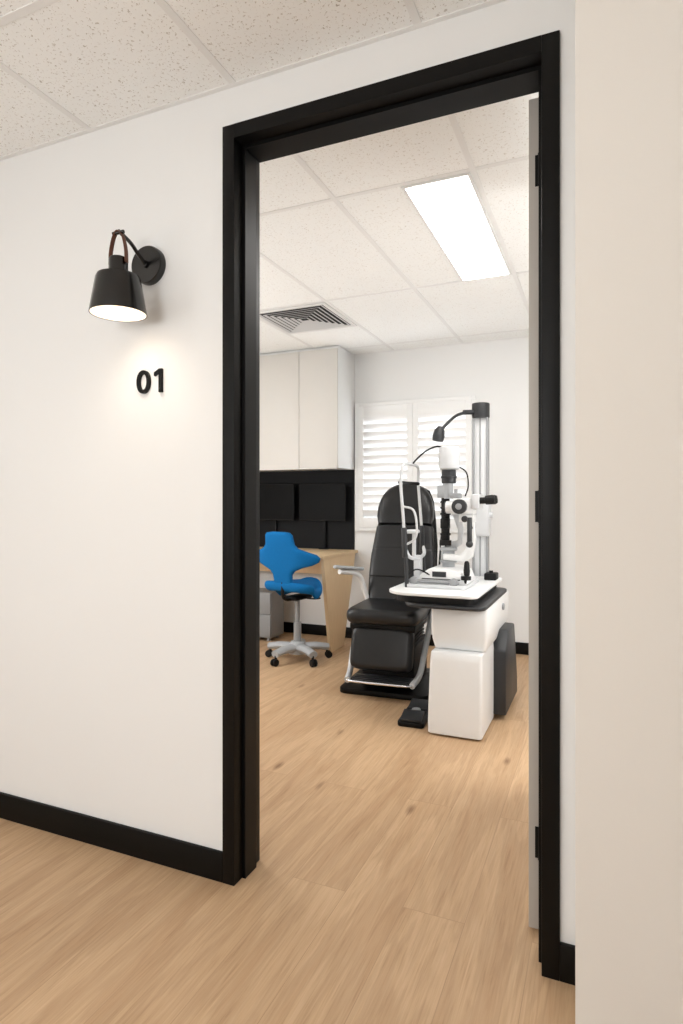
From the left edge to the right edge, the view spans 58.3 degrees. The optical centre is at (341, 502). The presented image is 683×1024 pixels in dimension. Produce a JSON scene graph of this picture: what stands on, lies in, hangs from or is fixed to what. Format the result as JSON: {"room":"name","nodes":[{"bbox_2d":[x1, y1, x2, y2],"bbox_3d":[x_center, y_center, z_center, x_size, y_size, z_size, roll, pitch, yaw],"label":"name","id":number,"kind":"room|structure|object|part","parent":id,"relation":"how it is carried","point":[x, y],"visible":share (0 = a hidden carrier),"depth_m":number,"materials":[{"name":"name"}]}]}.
{"room":"clinic corridor","nodes":[
{"label":"clinic corridor","id":0,"kind":"room"},
{"bbox_2d":[0,0,487,156],"bbox_3d":[-1.316,-1.390,0.738,7.600,0.060,3.114,0,0,23],"label":"ceiling","id":1,"kind":"structure","parent":0,"point":[102,61],"depth_m":1.81,"materials":[{"name":"tile"}]},
{"bbox_2d":[0,0,507,160],"bbox_3d":[-1.300,-1.359,0.774,7.400,0.005,2.994,0,0,23],"label":"ceiling grid","id":2,"kind":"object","parent":1,"relation":"attached to","point":[34,6],"depth_m":1.86,"materials":[{"name":"white metal"}]},
{"bbox_2d":[0,0,574,944],"bbox_3d":[-0.681,-0.060,2.211,7.400,2.600,0.135,0,0,23],"label":"wall","id":3,"kind":"structure","parent":0,"point":[111,491],"depth_m":2.15,"materials":[{"name":"white paint"}]},
{"bbox_2d":[0,792,221,882],"bbox_3d":[-2.247,1.192,2.805,4.053,0.096,0.014,0,0,23],"label":"baseboard","id":4,"kind":"structure","parent":3,"relation":"attached to","point":[199,860],"depth_m":2.18,"materials":[{"name":"black wood"}]},
{"bbox_2d":[88,229,165,321],"bbox_3d":[-0.712,-0.752,2.018,0.180,0.276,0.245,0,0,23],"label":"wall lamp","id":5,"kind":"object","parent":3,"relation":"attached to","point":[117,294],"visible":1,"depth_m":1.98,"materials":[{"name":"black metal"}]},
{"bbox_3d":[-0.725,-0.679,1.988,0.180,0.130,0.180,0,0,23],"label":"lamp shade","id":6,"kind":"part","parent":5,"relation":"part of","materials":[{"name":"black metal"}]},
{"bbox_3d":[-0.701,-0.853,2.044,0.044,0.074,0.134,0,0,23],"label":"lamp arm","id":7,"kind":"part","parent":5,"relation":"part of","materials":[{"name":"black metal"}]},
{"bbox_3d":[-0.670,-0.822,2.115,0.130,0.130,0.034,0,0,23],"label":"wall plate","id":8,"kind":"part","parent":5,"relation":"part of","materials":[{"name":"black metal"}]},
{"bbox_2d":[136,368,162,393],"bbox_3d":[-0.666,-0.422,2.126,0.110,0.081,0.010,0,0,23],"label":"room number","id":9,"kind":"object","parent":3,"relation":"attached to","point":[159,372],"visible":1,"depth_m":2.12,"materials":[{"name":"black plastic"}]},
{"bbox_2d":[222,30,559,980],"bbox_3d":[0.120,0.006,1.865,1.039,2.467,0.161,0,0,23],"label":"trim","id":10,"kind":"structure","parent":3,"relation":"attached to","point":[531,65],"depth_m":1.94,"materials":[{"name":"black wood"}]},
{"bbox_2d":[529,97,538,928],"bbox_3d":[0.737,0.030,2.176,0.162,2.404,0.920,0,0,23],"label":"door","id":11,"kind":"structure","parent":3,"relation":"in","point":[533,103],"depth_m":1.77,"materials":[{"name":"beige paint"}]},
{"bbox_2d":[560,942,574,985],"bbox_3d":[0.596,1.192,1.580,0.060,0.096,0.014,0,0,23],"label":"baseboard","id":12,"kind":"structure","parent":3,"relation":"attached to","point":[567,951],"depth_m":1.58,"materials":[{"name":"black wood"}]},
{"bbox_2d":[0,632,574,1023],"bbox_3d":[-0.597,1.270,2.407,7.600,0.060,6.750,0,0,23],"label":"floor","id":13,"kind":"structure","parent":0,"point":[389,883],"depth_m":1.90,"materials":[{"name":"brown wood"}]},
{"bbox_2d":[260,588,283,640],"bbox_3d":[-0.775,1.020,5.639,0.415,0.440,0.255,0,0,23],"label":"drawer pedestal","id":14,"kind":"object","parent":13,"relation":"on","point":[271,602],"visible":0.42,"depth_m":5.49,"materials":[{"name":"grey plastic"}]},
{"bbox_3d":[-0.821,0.900,5.533,0.405,0.190,0.025,0,0,23],"label":"drawer","id":15,"kind":"part","parent":14,"relation":"part of","materials":[{"name":"grey plastic"}]},
{"bbox_3d":[-0.821,1.103,5.533,0.405,0.195,0.025,0,0,23],"label":"drawer","id":16,"kind":"part","parent":14,"relation":"part of","materials":[{"name":"grey plastic"}]},
{"bbox_2d":[260,532,331,666],"bbox_3d":[-0.356,0.729,4.831,0.612,1.022,0.532,0,0,33],"label":"chair","id":17,"kind":"object","parent":13,"relation":"on","point":[279,554],"visible":1,"depth_m":4.67,"materials":[{"name":"blue fabric"}]},
{"bbox_3d":[-0.451,0.449,4.685,0.612,0.462,0.149,0,0,33],"label":"backrest","id":18,"kind":"part","parent":17,"relation":"part of","materials":[{"name":"blue fabric"}]},
{"bbox_3d":[-0.348,0.676,4.843,0.468,0.145,0.400,0,0,33],"label":"seat","id":19,"kind":"part","parent":17,"relation":"part of","materials":[{"name":"blue fabric"}]},
{"bbox_2d":[260,547,357,651],"bbox_3d":[-0.836,0.834,5.613,1.825,0.812,0.749,0,0,23],"label":"desk","id":20,"kind":"object","parent":13,"relation":"on","point":[336,587],"visible":0.39,"depth_m":5.20,"materials":[{"name":"brown wood"}]},
{"bbox_2d":[260,484,294,531],"bbox_3d":[-0.647,0.124,5.874,0.465,0.608,0.082,0,0,23],"label":"computer monitor","id":21,"kind":"object","parent":20,"relation":"on","point":[277,501],"visible":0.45,"depth_m":5.81,"materials":[{"name":"black plastic"}]},
{"bbox_3d":[-0.755,0.547,5.780,1.740,0.185,0.020,0,0,23],"label":"modesty panel","id":22,"kind":"part","parent":20,"relation":"part of","materials":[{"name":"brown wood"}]},
{"bbox_2d":[300,483,345,548],"bbox_3d":[-0.165,0.124,5.666,0.465,0.608,0.082,0,0,23],"label":"computer monitor","id":23,"kind":"object","parent":20,"relation":"on","point":[324,502],"visible":1,"depth_m":5.63,"materials":[{"name":"black plastic"}]},
{"bbox_3d":[-0.022,0.848,5.246,0.030,0.785,0.680,0,0,23],"label":"leg","id":24,"kind":"part","parent":20,"relation":"part of","materials":[{"name":"brown wood"}]},
{"bbox_2d":[333,485,444,700],"bbox_3d":[0.319,0.547,4.233,0.716,1.385,0.899,0,0,19],"label":"chair","id":25,"kind":"object","parent":13,"relation":"on","point":[389,647],"visible":0.78,"depth_m":4.00,"materials":[{"name":"black leather"}]},
{"bbox_3d":[0.230,1.125,3.814,0.427,0.016,0.038,0,0,19],"label":"foot rail","id":26,"kind":"part","parent":25,"relation":"part of","materials":[{"name":"silver metal"}]},
{"bbox_3d":[0.259,1.125,3.896,0.400,0.019,0.180,0,0,19],"label":"foot plate","id":27,"kind":"part","parent":25,"relation":"part of","materials":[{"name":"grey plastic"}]},
{"bbox_3d":[0.365,1.222,4.214,0.590,0.035,0.670,0,0,19],"label":"plate","id":28,"kind":"part","parent":25,"relation":"part of","materials":[{"name":"black metal"}]},
{"bbox_2d":[347,598,429,626],"bbox_3d":[0.332,0.723,4.104,0.480,0.095,0.580,0,0,19],"label":"seat cushion","id":29,"kind":"object","parent":25,"relation":"on","point":[371,612],"depth_m":3.88,"materials":[{"name":"black leather"}]},
{"bbox_3d":[0.348,0.792,4.151,0.430,0.045,0.560,0,0,19],"label":"seat frame","id":30,"kind":"part","parent":25,"relation":"part of","materials":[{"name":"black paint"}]},
{"bbox_2d":[368,524,435,598],"bbox_3d":[0.439,0.443,4.411,0.474,0.571,0.249,0,0,19],"label":"backrest cushion","id":31,"kind":"object","parent":25,"relation":"on","point":[386,572],"depth_m":4.39,"materials":[{"name":"black leather"}]},
{"bbox_2d":[398,698,428,728],"bbox_3d":[0.436,1.208,3.541,0.150,0.064,0.350,0,0,19],"label":"foot pedal","id":32,"kind":"object","parent":13,"relation":"on","point":[415,715],"visible":0.87,"depth_m":3.44,"materials":[{"name":"black plastic"}]},
{"bbox_2d":[389,402,516,739],"bbox_3d":[0.699,0.287,3.677,0.595,1.905,1.048,0,0,23],"label":"stand","id":33,"kind":"object","parent":13,"relation":"on","point":[473,678],"visible":0.88,"depth_m":3.29,"materials":[{"name":"grey plastic"}]},
{"bbox_2d":[398,445,497,589],"bbox_3d":[0.631,0.069,3.585,0.556,0.818,0.436,0,0,23],"label":"lamp","id":34,"kind":"object","parent":33,"relation":"on","point":[448,575],"visible":1,"depth_m":3.50,"materials":[{"name":"grey plastic"}]},
{"bbox_3d":[0.452,0.119,3.637,0.112,0.717,0.382,0,0,23],"label":"head frame","id":35,"kind":"part","parent":34,"relation":"part of","materials":[{"name":"grey plastic"}]},
{"bbox_3d":[0.594,0.468,3.604,0.360,0.020,0.430,0,0,23],"label":"plate","id":36,"kind":"part","parent":34,"relation":"part of","materials":[{"name":"grey plastic"}]},
{"bbox_3d":[0.628,0.318,3.595,0.104,0.120,0.104,0,0,23],"label":"pivot post","id":37,"kind":"part","parent":34,"relation":"part of","materials":[{"name":"grey metal"}]},
{"bbox_3d":[0.670,0.136,3.604,0.100,0.254,0.030,0,0,23],"label":"illumination arm","id":38,"kind":"part","parent":34,"relation":"part of","materials":[{"name":"grey plastic"}]},
{"bbox_3d":[0.659,-0.053,3.527,0.060,0.053,0.045,0,0,23],"label":"filter lever","id":39,"kind":"part","parent":34,"relation":"part of","materials":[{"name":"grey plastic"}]},
{"bbox_3d":[0.664,0.020,3.452,0.084,0.084,0.036,0,0,23],"label":"magnification knob","id":40,"kind":"part","parent":34,"relation":"part of","materials":[{"name":"grey plastic"}]},
{"bbox_3d":[0.679,0.201,3.518,0.185,0.272,0.080,0,0,23],"label":"microscope arm","id":41,"kind":"part","parent":34,"relation":"part of"},
{"bbox_3d":[0.698,0.090,3.453,0.036,0.036,0.045,0,0,23],"label":"clamp knob","id":42,"kind":"part","parent":34,"relation":"part of","materials":[{"name":"grey plastic"}]},
{"bbox_3d":[0.724,0.165,3.439,0.040,0.170,0.090,0,0,23],"label":"focus handle","id":43,"kind":"part","parent":34,"relation":"part of","materials":[{"name":"grey plastic"}]},
{"bbox_2d":[432,410,473,441],"bbox_3d":[0.737,-0.508,4.008,0.238,0.226,0.268,0,0,23],"label":"lamp","id":44,"kind":"object","parent":33,"relation":"attached to","point":[438,435],"depth_m":3.99,"materials":[{"name":"grey plastic"}]},
{"bbox_2d":[405,587,506,611],"bbox_3d":[0.687,0.547,3.586,0.445,0.022,0.830,0,0,23],"label":"tray","id":45,"kind":"object","parent":33,"relation":"on","point":[495,595],"depth_m":3.26,"materials":[{"name":"grey plastic"}]},
{"bbox_3d":[0.929,0.286,4.085,0.104,1.708,0.062,0,0,23],"label":"column rail","id":46,"kind":"part","parent":33,"relation":"part of","materials":[{"name":"grey plastic"}]},
{"bbox_2d":[260,337,528,642],"bbox_3d":[0.617,-0.060,5.478,4.900,2.600,0.150,0,0,23],"label":"wall","id":47,"kind":"structure","parent":0,"point":[496,372],"depth_m":5.12,"materials":[{"name":"white paint"}]},
{"bbox_2d":[260,346,354,471],"bbox_3d":[-0.635,-0.825,5.717,1.480,1.059,0.399,0,0,23],"label":"upper cabinet","id":48,"kind":"object","parent":47,"relation":"attached to","point":[307,396],"visible":0.56,"depth_m":5.39,"materials":[{"name":"beige laminate"}]},
{"bbox_3d":[-0.592,-0.812,5.492,0.478,1.035,0.020,0,0,23],"label":"door","id":49,"kind":"part","parent":48,"relation":"part of","materials":[{"name":"beige laminate"}]},
{"bbox_3d":[-0.201,-0.812,5.324,0.366,1.035,0.020,0,0,23],"label":"door","id":50,"kind":"part","parent":48,"relation":"part of","materials":[{"name":"beige laminate"}]},
{"bbox_2d":[260,470,354,549],"bbox_3d":[-0.725,0.061,5.967,1.837,0.733,0.011,0,0,23],"label":"panel","id":51,"kind":"object","parent":47,"relation":"attached to","point":[306,534],"visible":0.43,"depth_m":5.75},
{"bbox_2d":[358,403,412,527],"bbox_3d":[0.393,-0.325,5.475,0.514,1.094,0.044,0,0,23],"label":"plantation shutter","id":52,"kind":"object","parent":47,"relation":"attached to","point":[385,432],"visible":0.8,"depth_m":5.49,"materials":[{"name":"white wood"}]},
{"bbox_2d":[284,622,528,654],"bbox_3d":[0.585,1.192,5.402,4.700,0.096,0.014,0,0,23],"label":"baseboard","id":53,"kind":"structure","parent":47,"relation":"attached to","point":[313,629],"depth_m":5.73,"materials":[{"name":"black wood"}]},
{"bbox_2d":[355,395,475,532],"bbox_3d":[0.629,-0.325,5.374,1.095,1.160,0.030,0,0,23],"label":"frame","id":54,"kind":"object","parent":47,"relation":"attached to","point":[473,398],"visible":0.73,"depth_m":5.51,"materials":[{"name":"white wood"}]},
{"bbox_2d":[413,400,471,528],"bbox_3d":[0.866,-0.325,5.271,0.514,1.094,0.044,0,0,23],"label":"plantation shutter","id":55,"kind":"object","parent":47,"relation":"attached to","point":[428,416],"visible":0.61,"depth_m":5.27,"materials":[{"name":"white wood"}]},
{"bbox_2d":[260,92,538,353],"bbox_3d":[-0.054,-1.390,3.920,4.900,0.060,3.541,0,0,23],"label":"ceiling","id":56,"kind":"structure","parent":0,"point":[318,245],"depth_m":3.12,"materials":[{"name":"tile"}]},
{"bbox_2d":[260,302,356,334],"bbox_3d":[-0.271,-1.354,4.521,0.595,0.010,0.590,0,0,23],"label":"ceiling vent","id":57,"kind":"object","parent":56,"relation":"in","point":[320,316],"visible":0.83,"depth_m":4.50,"materials":[{"name":"grey plastic"}]},
{"bbox_2d":[260,114,528,354],"bbox_3d":[-0.079,-1.359,3.861,4.700,0.005,3.371,0,0,23],"label":"ceiling grid","id":58,"kind":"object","parent":56,"relation":"attached to","point":[452,118],"depth_m":3.03,"materials":[{"name":"white metal"}]},
{"bbox_2d":[401,172,510,281],"bbox_3d":[0.631,-1.355,3.122,0.293,0.009,1.210,0,0,23],"label":"recessed light","id":59,"kind":"object","parent":56,"relation":"in","point":[452,209],"visible":1,"depth_m":2.98,"materials":[{"name":"white plastic"}]},
{"bbox_2d":[575,0,682,1023],"bbox_3d":[1.551,-0.060,0.880,2.248,2.600,0.544,0,0,23],"label":"wall","id":60,"kind":"structure","parent":0,"point":[629,53],"depth_m":1.04,"materials":[{"name":"beige paint"}]}
]}

